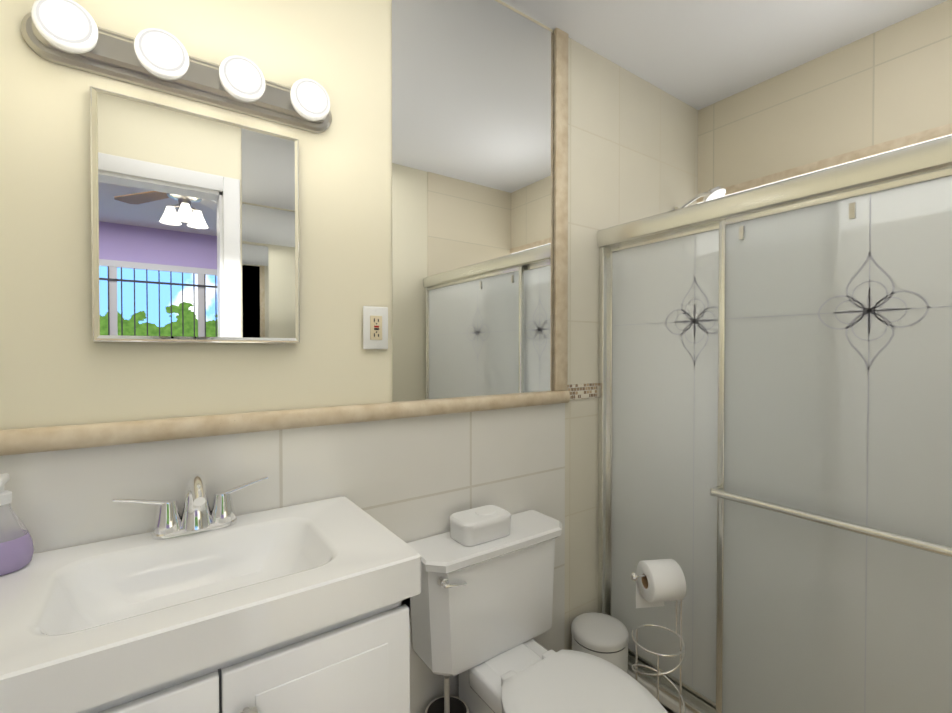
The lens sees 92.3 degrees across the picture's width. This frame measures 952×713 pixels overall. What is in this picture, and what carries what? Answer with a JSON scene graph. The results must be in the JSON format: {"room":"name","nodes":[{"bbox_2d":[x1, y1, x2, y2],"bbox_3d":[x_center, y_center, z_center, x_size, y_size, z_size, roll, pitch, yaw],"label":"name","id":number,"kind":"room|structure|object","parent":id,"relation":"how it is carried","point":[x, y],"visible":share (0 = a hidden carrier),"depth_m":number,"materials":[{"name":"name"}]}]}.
{"room":"bathroom","nodes":[
{"label":"bathroom","id":0,"kind":"room"},
{"bbox_2d":[0,0,553,429],"bbox_3d":[-0.042,0.018,1.532,2.900,2.440,0.100,-1,1,-35],"label":"wall","id":1,"kind":"structure","parent":0,"point":[59,366],"depth_m":1.05,"materials":[{"name":"beige paint"}]},
{"bbox_2d":[21,0,331,132],"bbox_3d":[-0.605,-0.627,1.012,0.590,0.095,0.086,-1,1,-35],"label":"vanity light bar","id":2,"kind":"object","parent":1,"relation":"attached to","point":[69,33],"visible":1,"depth_m":0.95,"materials":[{"name":"white glass"}]},
{"bbox_2d":[90,87,299,343],"bbox_3d":[-0.614,-0.288,1.042,0.404,0.514,0.034,-1,1,-35],"label":"mirrored medicine cabinet","id":3,"kind":"object","parent":1,"relation":"attached to","point":[194,227],"visible":0.98,"depth_m":1.01,"materials":[{"name":"silver metal"}]},
{"bbox_2d":[0,403,564,712],"bbox_3d":[-0.389,0.707,1.231,1.775,1.070,0.007,-1,1,-35],"label":"wall tile","id":4,"kind":"structure","parent":1,"relation":"attached to","point":[410,479],"depth_m":1.25,"materials":[{"name":"white tile"}]},
{"bbox_2d":[0,28,569,455],"bbox_3d":[-0.380,-0.509,1.203,1.775,1.378,0.028,-1,1,-35],"label":"trim","id":5,"kind":"structure","parent":1,"relation":"attached to","point":[32,440],"depth_m":1.25,"materials":[{"name":"stone"}]},
{"bbox_2d":[363,306,387,348],"bbox_3d":[-0.281,-0.081,1.286,0.074,0.120,0.010,-1,1,-35],"label":"outlet","id":6,"kind":"object","parent":1,"relation":"attached to","point":[375,327],"visible":1,"depth_m":1.28,"materials":[{"name":"white plastic"}]},
{"bbox_2d":[391,0,553,401],"bbox_3d":[0.021,-0.528,1.505,0.646,1.316,0.004,-1,1,-35],"label":"mirror","id":7,"kind":"object","parent":1,"relation":"attached to","point":[472,106],"visible":1,"depth_m":1.48,"materials":[{"name":"silver metal"}]},
{"bbox_2d":[564,37,697,649],"bbox_3d":[0.714,0.012,2.001,0.925,2.440,0.007,-1,1,-35],"label":"wall tile","id":8,"kind":"structure","parent":1,"relation":"attached to","point":[632,147],"depth_m":1.82,"materials":[{"name":"beige tile"}]},
{"bbox_2d":[628,670,691,712],"bbox_3d":[0.932,1.217,1.282,0.085,0.050,1.444,-1,1,-35],"label":"sill","id":9,"kind":"structure","parent":1,"relation":"attached to","point":[669,702],"depth_m":1.60,"materials":[{"name":"white tile"}]},
{"bbox_2d":[596,135,951,712],"bbox_3d":[1.130,0.229,1.413,0.638,1.920,1.438,-1,1,-35],"label":"shower door","id":10,"kind":"object","parent":1,"relation":"attached to","point":[775,430],"visible":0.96,"depth_m":1.30,"materials":[{"name":"white glass"}]},
{"bbox_2d":[567,383,598,399],"bbox_3d":[0.418,0.136,1.788,0.195,0.058,0.006,-1,1,-35],"label":"trim","id":11,"kind":"structure","parent":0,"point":[583,391],"depth_m":1.79,"materials":[{"name":"beige tile"}]},
{"bbox_2d":[500,0,946,109],"bbox_3d":[0.405,-1.224,0.883,2.900,0.060,1.650,-1,1,-35],"label":"ceiling","id":12,"kind":"structure","parent":0,"point":[698,54],"depth_m":1.70,"materials":[{"name":"white paint"}]},
{"bbox_2d":[698,0,951,193],"bbox_3d":[1.549,0.016,1.706,0.100,2.440,1.650,-1,1,-35],"label":"wall","id":13,"kind":"structure","parent":0,"point":[891,82],"depth_m":1.79,"materials":[{"name":"beige tile"}]},
{"bbox_2d":[697,123,951,202],"bbox_3d":[1.506,-0.766,1.662,0.011,0.035,1.444,-1,1,-35],"label":"trim","id":14,"kind":"structure","parent":13,"relation":"attached to","point":[922,136],"depth_m":1.76,"materials":[{"name":"stone"}]},
{"bbox_2d":[697,134,951,203],"bbox_3d":[1.509,-0.621,1.665,0.005,0.255,1.444,-1,1,-35],"label":"band","id":15,"kind":"object","parent":13,"relation":"attached to","point":[841,164],"visible":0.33,"depth_m":1.77,"materials":[{"name":"white metal"}]},
{"bbox_3d":[0.058,1.279,0.670,2.050,0.060,1.650,-1,1,-35],"label":"floor","id":16,"kind":"structure","parent":0,"visible":0},
{"bbox_2d":[0,496,420,712],"bbox_3d":[-0.525,0.815,0.842,0.744,0.865,0.465,-1,1,-35],"label":"bathroom vanity","id":17,"kind":"object","parent":16,"relation":"on","point":[303,608],"visible":1,"depth_m":0.78,"materials":[{"name":"white ceramic"}]},
{"bbox_2d":[0,473,33,575],"bbox_3d":[-0.851,0.296,0.818,0.086,0.170,0.086,-1,1,-35],"label":"soap bottle","id":18,"kind":"object","parent":17,"relation":"on","point":[16,549],"visible":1,"depth_m":0.81,"materials":[{"name":"purple plastic"}]},
{"bbox_2d":[111,473,267,539],"bbox_3d":[-0.598,0.315,0.980,0.289,0.128,0.147,-1,1,-35],"label":"faucet","id":19,"kind":"object","parent":17,"relation":"on","point":[198,514],"visible":0.98,"depth_m":0.98,"materials":[{"name":"silver metal"}]},
{"bbox_2d":[425,676,468,712],"bbox_3d":[-0.085,1.090,1.344,0.132,0.299,0.132,-1,1,-35],"label":"brush holder","id":20,"kind":"object","parent":16,"relation":"on","point":[446,703],"visible":0.96,"depth_m":1.38,"materials":[{"name":"black"}]},
{"bbox_2d":[407,510,667,712],"bbox_3d":[0.200,0.898,1.204,0.516,0.690,0.710,-1,1,-35],"label":"toilet","id":21,"kind":"object","parent":16,"relation":"on","point":[481,616],"visible":0.96,"depth_m":1.28,"materials":[{"name":"white ceramic"}]},
{"bbox_2d":[450,505,510,545],"bbox_3d":[0.014,0.514,1.404,0.176,0.070,0.112,-1,1,-35],"label":"box","id":22,"kind":"object","parent":21,"relation":"on","point":[478,525],"visible":1,"depth_m":1.36,"materials":[{"name":"white plastic"}]},
{"bbox_2d":[571,612,628,673],"bbox_3d":[0.457,1.111,1.692,0.206,0.248,0.206,-1,1,-35],"label":"trash can","id":23,"kind":"object","parent":16,"relation":"on","point":[604,636],"visible":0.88,"depth_m":1.64,"materials":[{"name":"white plastic"}]},
{"bbox_2d":[631,559,685,712],"bbox_3d":[0.562,0.936,1.413,0.160,0.606,0.156,-1,1,-35],"label":"toilet paper stand","id":24,"kind":"object","parent":16,"relation":"on","point":[659,582],"visible":1,"depth_m":1.39,"materials":[{"name":"silver metal"}]},
{"label":"outside","id":25,"kind":"structure","parent":0,"visible":0},
{"bbox_2d":[661,703,674,712],"bbox_3d":[1.242,1.259,1.506,0.850,0.080,1.650,-1,1,-35],"label":"floor","id":26,"kind":"structure","parent":25,"point":[668,709],"depth_m":1.58,"materials":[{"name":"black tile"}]}
]}

